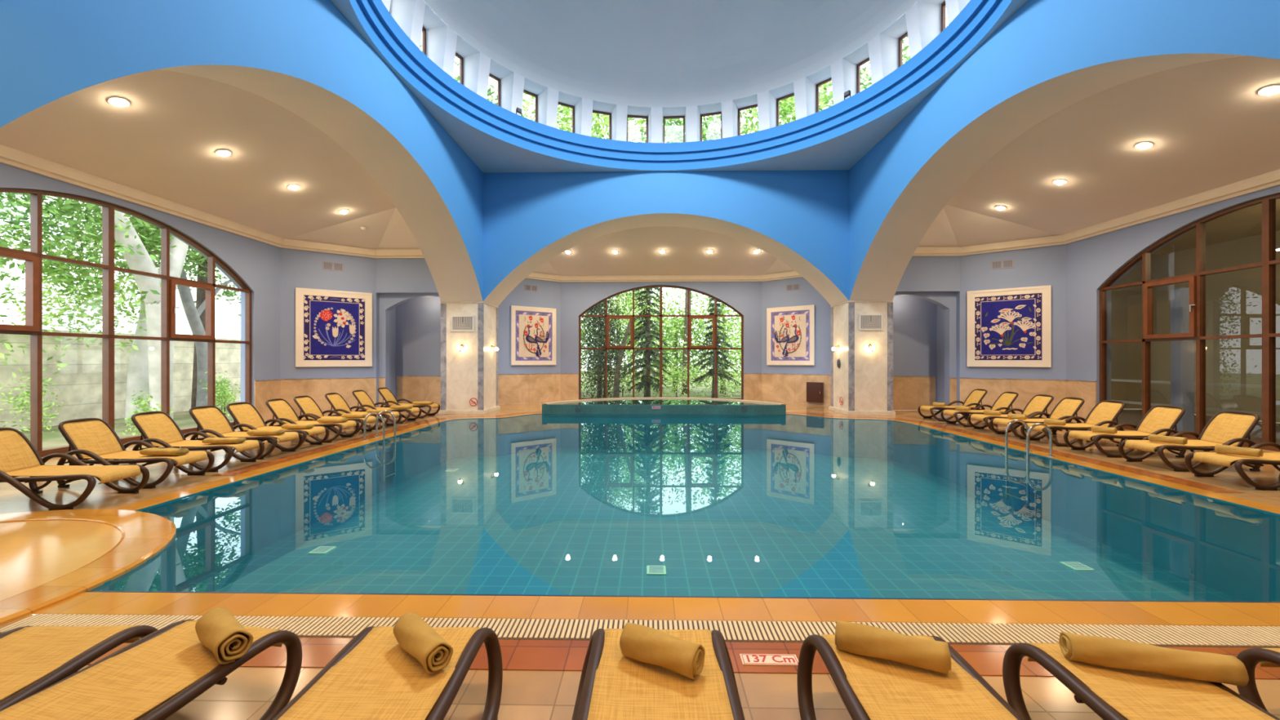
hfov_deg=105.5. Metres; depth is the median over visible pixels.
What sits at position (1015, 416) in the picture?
rolled towel
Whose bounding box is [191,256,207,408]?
tree
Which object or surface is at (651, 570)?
drain
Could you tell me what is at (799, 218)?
wall
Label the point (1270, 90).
recessed light
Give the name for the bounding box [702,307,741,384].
leafy tree
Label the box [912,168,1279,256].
crown molding
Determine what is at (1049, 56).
arch
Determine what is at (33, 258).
window
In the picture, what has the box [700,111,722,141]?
window
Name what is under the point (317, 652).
tile border
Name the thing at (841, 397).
sign
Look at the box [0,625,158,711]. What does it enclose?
sun lounger
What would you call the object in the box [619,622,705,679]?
rolled towel
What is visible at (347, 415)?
folded towel
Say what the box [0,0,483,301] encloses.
arch
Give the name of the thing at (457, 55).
window
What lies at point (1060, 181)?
recessed light
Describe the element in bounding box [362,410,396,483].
pool ladder
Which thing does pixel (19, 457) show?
sun lounger
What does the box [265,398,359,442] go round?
sun lounger
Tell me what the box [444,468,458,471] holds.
drain
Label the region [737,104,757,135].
window
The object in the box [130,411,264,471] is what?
sun lounger
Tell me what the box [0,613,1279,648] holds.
drain grate
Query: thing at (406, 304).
wall
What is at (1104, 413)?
sun lounger
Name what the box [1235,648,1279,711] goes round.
sun lounger
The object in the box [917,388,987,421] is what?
sun lounger
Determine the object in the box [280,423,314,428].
folded towel
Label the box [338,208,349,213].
recessed light
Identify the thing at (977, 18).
trim
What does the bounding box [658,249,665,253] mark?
recessed light
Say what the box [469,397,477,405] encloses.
sign
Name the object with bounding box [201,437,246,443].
folded towel
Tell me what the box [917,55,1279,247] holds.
ceiling
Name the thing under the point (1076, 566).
drain
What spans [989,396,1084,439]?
sun lounger
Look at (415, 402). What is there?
folded towel
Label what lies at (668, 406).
pool
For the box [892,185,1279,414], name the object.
wall
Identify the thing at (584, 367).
shrub
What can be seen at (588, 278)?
crown molding
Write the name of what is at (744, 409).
sign
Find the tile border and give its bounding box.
[87,637,1279,679]
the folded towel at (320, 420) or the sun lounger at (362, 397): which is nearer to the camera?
the folded towel at (320, 420)
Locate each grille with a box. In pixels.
[451,315,474,331]
[858,314,883,329]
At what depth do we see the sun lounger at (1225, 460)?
6.35 m
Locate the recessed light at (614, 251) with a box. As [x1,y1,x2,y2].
[611,249,617,253]
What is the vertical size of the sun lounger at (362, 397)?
0.822 m
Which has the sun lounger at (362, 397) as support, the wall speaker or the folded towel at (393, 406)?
the folded towel at (393, 406)
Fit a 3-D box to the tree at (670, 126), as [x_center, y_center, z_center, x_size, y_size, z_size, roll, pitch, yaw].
[3.374,-7.077,25.962,12.560,17.866,9.174,0,0,-10]
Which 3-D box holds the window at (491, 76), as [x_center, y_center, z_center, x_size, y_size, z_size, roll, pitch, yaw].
[-3.841,-6.770,12.377,0.060,1.020,0.650,0,0,38]
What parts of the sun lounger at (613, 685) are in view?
frame, frame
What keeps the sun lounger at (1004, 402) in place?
on the floor at (247, 693)
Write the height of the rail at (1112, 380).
0.060 m
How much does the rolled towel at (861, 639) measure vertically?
0.116 m
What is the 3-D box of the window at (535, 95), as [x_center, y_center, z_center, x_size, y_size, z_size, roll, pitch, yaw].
[-3.081,-6.770,13.182,0.650,1.020,0.060,0,0,-41]
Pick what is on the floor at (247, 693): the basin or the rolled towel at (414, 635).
the basin
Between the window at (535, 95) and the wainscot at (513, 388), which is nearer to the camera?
the window at (535, 95)
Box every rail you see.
[1111,378,1279,388]
[1111,400,1279,417]
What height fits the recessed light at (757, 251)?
0.121 m
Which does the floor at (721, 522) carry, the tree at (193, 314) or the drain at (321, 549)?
the drain at (321, 549)
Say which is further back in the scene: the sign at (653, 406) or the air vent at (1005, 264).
the sign at (653, 406)
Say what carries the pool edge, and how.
attached to the wall at (1231, 548)
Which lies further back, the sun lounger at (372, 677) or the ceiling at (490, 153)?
the ceiling at (490, 153)
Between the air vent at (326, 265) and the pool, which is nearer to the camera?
the air vent at (326, 265)
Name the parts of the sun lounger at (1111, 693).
frame, frame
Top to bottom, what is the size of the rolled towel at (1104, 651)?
0.106 m
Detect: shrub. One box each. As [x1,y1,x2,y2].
[0,367,63,432]
[121,391,173,435]
[199,371,240,416]
[215,370,235,409]
[581,360,687,396]
[581,367,630,394]
[621,355,726,397]
[672,357,741,396]
[726,368,741,397]
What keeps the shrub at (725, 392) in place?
on the ground
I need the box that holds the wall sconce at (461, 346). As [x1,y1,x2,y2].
[457,344,463,351]
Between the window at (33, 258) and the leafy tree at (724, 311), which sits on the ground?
the leafy tree at (724, 311)
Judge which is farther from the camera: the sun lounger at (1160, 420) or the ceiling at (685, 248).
the ceiling at (685, 248)
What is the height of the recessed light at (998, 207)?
0.119 m
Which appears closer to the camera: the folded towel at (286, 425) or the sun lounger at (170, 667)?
the sun lounger at (170, 667)
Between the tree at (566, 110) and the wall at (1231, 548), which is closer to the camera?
the wall at (1231, 548)
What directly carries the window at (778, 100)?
in the wall at (922, 22)
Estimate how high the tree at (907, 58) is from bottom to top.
18.959 m
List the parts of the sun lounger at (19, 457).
backrest, frame, leg, frame, seat, frame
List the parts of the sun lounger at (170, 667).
frame, frame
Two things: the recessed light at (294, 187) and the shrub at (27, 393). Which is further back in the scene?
the shrub at (27, 393)
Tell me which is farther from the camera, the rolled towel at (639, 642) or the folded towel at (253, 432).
the folded towel at (253, 432)
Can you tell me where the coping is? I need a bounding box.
[29,412,1279,626]
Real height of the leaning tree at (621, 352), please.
5.671 m
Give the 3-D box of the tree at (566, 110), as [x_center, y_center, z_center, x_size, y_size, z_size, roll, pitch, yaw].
[-3.796,-7.432,26.202,14.184,18.577,7.755,0,0,10]
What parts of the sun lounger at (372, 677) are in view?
frame, frame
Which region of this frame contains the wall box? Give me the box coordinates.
[806,382,823,403]
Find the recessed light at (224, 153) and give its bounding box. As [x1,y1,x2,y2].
[214,149,231,156]
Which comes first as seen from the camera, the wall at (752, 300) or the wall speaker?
the wall speaker
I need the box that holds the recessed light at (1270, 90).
[1257,84,1279,95]
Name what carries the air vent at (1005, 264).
in the wall at (930, 304)
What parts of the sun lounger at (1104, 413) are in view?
frame, seat, frame, backrest, frame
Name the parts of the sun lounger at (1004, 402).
frame, seat, frame, backrest, frame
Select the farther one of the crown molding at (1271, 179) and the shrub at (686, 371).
the shrub at (686, 371)
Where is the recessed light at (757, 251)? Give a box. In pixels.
[753,248,760,253]
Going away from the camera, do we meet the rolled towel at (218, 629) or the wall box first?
the rolled towel at (218, 629)
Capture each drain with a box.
[307,546,336,554]
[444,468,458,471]
[646,565,666,575]
[1059,561,1094,570]
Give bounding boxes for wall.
[0,162,440,407]
[0,328,240,429]
[89,413,1279,601]
[381,0,970,142]
[483,169,848,306]
[497,276,831,374]
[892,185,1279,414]
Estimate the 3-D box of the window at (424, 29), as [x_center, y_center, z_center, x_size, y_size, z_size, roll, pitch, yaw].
[-4.824,-6.770,10.404,0.060,1.020,0.650,0,0,15]
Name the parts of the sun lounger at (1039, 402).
frame, seat, frame, backrest, frame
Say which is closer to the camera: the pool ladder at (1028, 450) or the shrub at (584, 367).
the pool ladder at (1028, 450)
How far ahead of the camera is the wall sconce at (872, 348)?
14.00 m
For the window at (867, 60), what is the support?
in the wall at (922, 22)
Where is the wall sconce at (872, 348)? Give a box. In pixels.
[868,343,874,351]
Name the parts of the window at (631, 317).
sash, sash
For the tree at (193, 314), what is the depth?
15.62 m
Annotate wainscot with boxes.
[253,375,440,421]
[497,373,831,404]
[893,376,1096,422]
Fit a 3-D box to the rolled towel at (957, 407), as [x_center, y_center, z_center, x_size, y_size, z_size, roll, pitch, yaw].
[7.962,1.190,11.998,0.112,0.111,0.317,0,0,-30]
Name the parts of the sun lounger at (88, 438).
frame, backrest, frame, seat, frame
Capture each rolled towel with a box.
[195,607,253,664]
[392,612,453,674]
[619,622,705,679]
[835,620,951,674]
[932,401,946,407]
[955,405,970,410]
[983,409,1001,415]
[1007,413,1026,420]
[1044,418,1066,426]
[1058,631,1248,686]
[1091,425,1117,434]
[1147,434,1187,444]
[1214,444,1263,457]
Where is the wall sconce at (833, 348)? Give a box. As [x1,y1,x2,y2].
[831,344,839,352]
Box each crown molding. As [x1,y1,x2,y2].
[0,144,424,257]
[525,271,801,282]
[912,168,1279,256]
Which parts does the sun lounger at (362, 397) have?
frame, backrest, frame, seat, frame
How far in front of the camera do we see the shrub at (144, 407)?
11.63 m
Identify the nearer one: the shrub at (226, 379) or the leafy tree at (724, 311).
the shrub at (226, 379)
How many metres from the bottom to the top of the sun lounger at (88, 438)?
0.822 m
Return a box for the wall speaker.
[836,358,839,368]
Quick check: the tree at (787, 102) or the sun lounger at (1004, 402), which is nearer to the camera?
the sun lounger at (1004, 402)
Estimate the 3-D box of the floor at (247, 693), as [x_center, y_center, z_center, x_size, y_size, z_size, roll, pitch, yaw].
[0.694,1.602,8.438,21.650,0.001,21.700,0,0,1]
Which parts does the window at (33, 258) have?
sash, handle, sash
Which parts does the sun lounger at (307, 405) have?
frame, backrest, frame, seat, frame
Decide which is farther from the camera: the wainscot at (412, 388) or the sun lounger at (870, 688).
the wainscot at (412, 388)
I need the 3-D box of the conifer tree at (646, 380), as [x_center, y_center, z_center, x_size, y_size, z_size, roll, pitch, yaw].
[0.134,-2.899,22.484,2.520,9.502,2.552,0,0,1]
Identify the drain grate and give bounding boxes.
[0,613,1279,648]
[211,411,1243,493]
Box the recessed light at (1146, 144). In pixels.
[1134,141,1153,149]
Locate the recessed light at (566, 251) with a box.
[564,249,571,253]
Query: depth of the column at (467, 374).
14.40 m
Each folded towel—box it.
[139,448,189,455]
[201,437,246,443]
[246,429,284,435]
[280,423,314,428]
[316,417,347,422]
[341,413,368,417]
[366,408,391,413]
[389,404,413,408]
[412,400,433,404]
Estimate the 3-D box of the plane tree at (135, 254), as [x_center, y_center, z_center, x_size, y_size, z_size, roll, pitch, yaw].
[-14.500,-3.090,12.519,6.878,9.892,11.005,0,0,-10]
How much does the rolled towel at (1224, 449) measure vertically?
0.112 m
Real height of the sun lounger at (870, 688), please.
0.822 m
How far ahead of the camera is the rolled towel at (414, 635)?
1.99 m
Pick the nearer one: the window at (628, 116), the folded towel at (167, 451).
the folded towel at (167, 451)
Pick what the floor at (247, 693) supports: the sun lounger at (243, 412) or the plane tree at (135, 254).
the sun lounger at (243, 412)
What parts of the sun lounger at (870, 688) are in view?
frame, frame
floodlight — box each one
[515,106,521,115]
[844,89,850,99]
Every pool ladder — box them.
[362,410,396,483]
[1004,419,1054,507]
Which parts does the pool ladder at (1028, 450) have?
handrail, handrail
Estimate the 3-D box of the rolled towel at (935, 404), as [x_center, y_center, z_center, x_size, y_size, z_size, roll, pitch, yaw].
[8.015,1.191,13.032,0.107,0.110,0.316,0,0,-27]
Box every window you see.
[0,187,251,457]
[422,26,426,54]
[455,52,462,84]
[488,73,500,106]
[523,89,537,121]
[558,102,574,133]
[578,284,743,399]
[592,110,611,139]
[626,115,648,142]
[662,115,684,142]
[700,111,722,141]
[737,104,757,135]
[776,93,794,126]
[816,77,831,112]
[857,57,869,93]
[898,31,907,66]
[941,0,946,31]
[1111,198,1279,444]
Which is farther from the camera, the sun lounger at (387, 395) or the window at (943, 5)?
the sun lounger at (387, 395)
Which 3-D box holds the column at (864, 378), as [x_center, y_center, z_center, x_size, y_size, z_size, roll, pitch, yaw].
[6.736,-0.065,14.876,1.370,3.330,1.520,0,0,1]
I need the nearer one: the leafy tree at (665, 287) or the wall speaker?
the wall speaker
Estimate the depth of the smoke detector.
13.60 m
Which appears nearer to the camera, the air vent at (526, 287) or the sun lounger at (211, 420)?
the sun lounger at (211, 420)
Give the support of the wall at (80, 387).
on the ground
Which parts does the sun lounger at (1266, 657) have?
seat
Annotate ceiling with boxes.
[0,69,419,249]
[330,0,1027,172]
[423,0,918,106]
[533,226,795,275]
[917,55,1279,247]
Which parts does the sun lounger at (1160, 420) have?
frame, seat, frame, backrest, frame, leg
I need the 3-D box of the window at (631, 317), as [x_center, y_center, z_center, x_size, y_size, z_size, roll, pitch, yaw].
[0.819,-0.665,19.083,6.440,4.530,0.230,0,0,1]
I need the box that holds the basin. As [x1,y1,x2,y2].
[0,509,176,625]
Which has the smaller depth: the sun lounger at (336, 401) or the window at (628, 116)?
the sun lounger at (336, 401)
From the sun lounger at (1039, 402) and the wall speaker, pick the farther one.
the wall speaker
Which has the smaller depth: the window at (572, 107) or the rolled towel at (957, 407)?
the rolled towel at (957, 407)
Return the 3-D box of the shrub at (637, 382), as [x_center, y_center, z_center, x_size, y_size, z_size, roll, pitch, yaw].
[-0.438,0.892,24.616,6.203,2.311,2.126,0,0,1]
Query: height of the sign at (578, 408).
0.170 m
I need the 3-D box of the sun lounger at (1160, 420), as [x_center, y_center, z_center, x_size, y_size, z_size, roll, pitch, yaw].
[8.310,1.189,8.335,1.554,0.822,0.758,0,0,2]
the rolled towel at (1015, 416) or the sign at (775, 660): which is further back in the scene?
the rolled towel at (1015, 416)
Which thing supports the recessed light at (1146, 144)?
in the ceiling at (1208, 124)
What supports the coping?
on the wall at (1231, 548)
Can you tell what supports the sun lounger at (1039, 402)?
on the floor at (247, 693)
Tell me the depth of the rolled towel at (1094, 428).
8.28 m
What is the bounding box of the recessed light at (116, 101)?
[106,96,129,106]
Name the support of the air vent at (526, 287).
in the wall at (752, 300)
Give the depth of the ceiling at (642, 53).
12.90 m
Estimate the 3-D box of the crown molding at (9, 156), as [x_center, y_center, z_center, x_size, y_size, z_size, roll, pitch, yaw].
[-7.916,-3.165,9.080,3.850,0.230,11.040,0,0,1]
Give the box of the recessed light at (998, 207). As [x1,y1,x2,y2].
[995,205,1006,210]
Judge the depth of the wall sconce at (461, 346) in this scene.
14.22 m
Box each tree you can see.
[0,192,240,418]
[0,195,240,406]
[0,197,218,425]
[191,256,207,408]
[419,42,563,120]
[488,80,668,142]
[581,288,667,390]
[581,290,635,397]
[581,306,626,393]
[596,106,790,394]
[601,288,653,397]
[608,287,685,387]
[619,287,671,397]
[621,288,730,392]
[664,288,741,393]
[688,297,740,398]
[702,62,871,138]
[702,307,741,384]
[786,16,947,119]
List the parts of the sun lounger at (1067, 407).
frame, seat, frame, backrest, frame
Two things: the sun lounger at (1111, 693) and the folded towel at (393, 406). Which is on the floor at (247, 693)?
the sun lounger at (1111, 693)
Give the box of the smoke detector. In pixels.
[360,226,367,231]
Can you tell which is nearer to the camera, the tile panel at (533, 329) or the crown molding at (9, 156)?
the crown molding at (9, 156)
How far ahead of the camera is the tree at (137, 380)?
12.80 m
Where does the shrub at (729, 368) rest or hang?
on the ground
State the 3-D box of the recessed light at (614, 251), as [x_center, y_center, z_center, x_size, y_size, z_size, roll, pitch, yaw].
[-0.886,-3.828,17.240,0.239,0.121,0.226,0,0,7]
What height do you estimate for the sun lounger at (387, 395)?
0.822 m
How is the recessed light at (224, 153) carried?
in the ceiling at (164, 144)
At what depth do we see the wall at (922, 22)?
11.96 m
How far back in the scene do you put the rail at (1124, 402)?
10.97 m
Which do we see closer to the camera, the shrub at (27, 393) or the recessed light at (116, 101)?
the recessed light at (116, 101)
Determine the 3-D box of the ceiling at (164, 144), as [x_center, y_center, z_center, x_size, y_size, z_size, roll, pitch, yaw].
[-7.916,-3.825,9.080,3.850,1.170,11.040,0,0,1]
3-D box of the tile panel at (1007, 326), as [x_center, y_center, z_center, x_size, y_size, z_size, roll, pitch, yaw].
[10.232,-0.900,13.557,1.860,2.180,0.063,0,0,38]
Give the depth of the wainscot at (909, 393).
13.72 m
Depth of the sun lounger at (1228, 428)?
7.31 m
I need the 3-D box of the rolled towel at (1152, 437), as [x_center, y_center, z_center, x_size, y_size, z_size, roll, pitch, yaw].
[7.915,1.190,7.304,0.112,0.111,0.397,0,0,-27]
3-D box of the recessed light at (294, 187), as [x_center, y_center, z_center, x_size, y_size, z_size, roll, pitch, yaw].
[-7.737,-3.861,10.867,0.228,0.119,0.239,0,0,7]
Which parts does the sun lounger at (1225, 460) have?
seat, frame, leg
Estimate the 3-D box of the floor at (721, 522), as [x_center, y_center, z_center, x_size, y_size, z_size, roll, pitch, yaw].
[0.727,2.650,8.872,12.040,0.001,11.191,0,0,1]
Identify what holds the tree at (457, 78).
on the ground
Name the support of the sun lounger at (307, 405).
on the floor at (247, 693)
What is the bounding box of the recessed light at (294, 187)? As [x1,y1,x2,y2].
[287,184,299,190]
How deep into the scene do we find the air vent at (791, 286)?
18.09 m
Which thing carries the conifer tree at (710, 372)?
on the ground
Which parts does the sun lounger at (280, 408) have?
frame, backrest, frame, seat, frame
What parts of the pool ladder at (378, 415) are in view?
handrail, handrail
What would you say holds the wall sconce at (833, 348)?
attached to the column at (864, 378)
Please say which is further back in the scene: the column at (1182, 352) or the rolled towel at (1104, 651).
the column at (1182, 352)
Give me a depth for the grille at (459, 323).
14.37 m
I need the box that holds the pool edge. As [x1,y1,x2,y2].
[84,591,1279,602]
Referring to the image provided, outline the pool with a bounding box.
[542,397,786,414]
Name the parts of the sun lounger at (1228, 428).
frame, seat, frame, backrest, frame, leg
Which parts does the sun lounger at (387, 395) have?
frame, backrest, frame, seat, frame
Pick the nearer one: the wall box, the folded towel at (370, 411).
the folded towel at (370, 411)
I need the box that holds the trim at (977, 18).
[349,0,1012,170]
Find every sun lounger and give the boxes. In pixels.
[0,427,149,510]
[0,619,302,719]
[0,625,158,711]
[56,417,214,488]
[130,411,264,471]
[188,405,302,459]
[226,401,328,451]
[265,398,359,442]
[271,626,502,719]
[293,395,378,435]
[324,392,401,429]
[351,390,421,423]
[377,387,439,417]
[571,628,745,719]
[797,634,1023,719]
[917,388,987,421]
[940,391,1018,426]
[967,394,1053,433]
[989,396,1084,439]
[1002,642,1279,719]
[1020,400,1125,446]
[1063,404,1186,457]
[1118,410,1261,471]
[1184,441,1279,490]
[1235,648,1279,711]
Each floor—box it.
[0,400,1279,719]
[175,448,1242,600]
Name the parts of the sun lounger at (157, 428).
frame, backrest, frame, seat, frame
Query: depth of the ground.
16.34 m
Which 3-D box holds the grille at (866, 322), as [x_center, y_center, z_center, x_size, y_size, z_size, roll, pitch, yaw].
[6.717,-1.100,14.152,0.680,0.460,0.022,0,0,1]
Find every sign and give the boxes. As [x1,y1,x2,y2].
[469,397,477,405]
[575,405,581,411]
[652,405,660,408]
[739,653,798,666]
[741,406,746,412]
[839,396,842,404]
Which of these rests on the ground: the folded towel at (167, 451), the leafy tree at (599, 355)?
the leafy tree at (599, 355)
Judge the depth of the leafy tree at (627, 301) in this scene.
28.76 m
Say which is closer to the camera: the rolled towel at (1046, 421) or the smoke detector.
the rolled towel at (1046, 421)
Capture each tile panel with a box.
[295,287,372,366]
[511,305,555,364]
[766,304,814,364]
[967,284,1050,367]
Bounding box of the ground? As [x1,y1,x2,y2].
[18,371,1259,448]
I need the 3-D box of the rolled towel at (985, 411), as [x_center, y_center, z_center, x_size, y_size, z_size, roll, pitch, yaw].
[7.978,1.191,11.016,0.107,0.110,0.316,0,0,-38]
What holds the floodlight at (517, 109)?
on the trim at (977, 18)
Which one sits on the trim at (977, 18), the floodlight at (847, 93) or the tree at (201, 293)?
the floodlight at (847, 93)
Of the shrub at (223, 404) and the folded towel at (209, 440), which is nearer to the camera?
the folded towel at (209, 440)
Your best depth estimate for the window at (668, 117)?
14.54 m
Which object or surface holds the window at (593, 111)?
in the wall at (922, 22)
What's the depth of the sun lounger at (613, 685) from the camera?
1.88 m
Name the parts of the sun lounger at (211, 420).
frame, backrest, frame, seat, frame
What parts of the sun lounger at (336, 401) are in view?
frame, backrest, frame, seat, frame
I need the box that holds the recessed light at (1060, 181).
[1053,178,1066,184]
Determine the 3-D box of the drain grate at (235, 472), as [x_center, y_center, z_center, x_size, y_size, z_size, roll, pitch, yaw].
[0.768,1.598,10.536,13.260,0.001,9.102,0,0,1]
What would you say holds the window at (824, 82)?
in the wall at (922, 22)
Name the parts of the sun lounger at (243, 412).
frame, backrest, frame, seat, frame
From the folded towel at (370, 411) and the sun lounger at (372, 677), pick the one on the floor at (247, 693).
the sun lounger at (372, 677)
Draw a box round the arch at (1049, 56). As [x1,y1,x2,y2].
[848,0,1279,300]
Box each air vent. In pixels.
[321,261,344,271]
[524,284,537,292]
[786,283,799,291]
[990,258,1014,270]
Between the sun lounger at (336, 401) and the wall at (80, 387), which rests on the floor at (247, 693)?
the sun lounger at (336, 401)
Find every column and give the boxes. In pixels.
[438,301,500,414]
[828,300,895,415]
[1170,287,1194,431]
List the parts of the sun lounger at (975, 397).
seat, frame, frame, backrest, frame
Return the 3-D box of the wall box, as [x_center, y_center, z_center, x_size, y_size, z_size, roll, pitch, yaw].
[6.277,1.160,17.473,0.580,0.720,0.145,0,0,40]

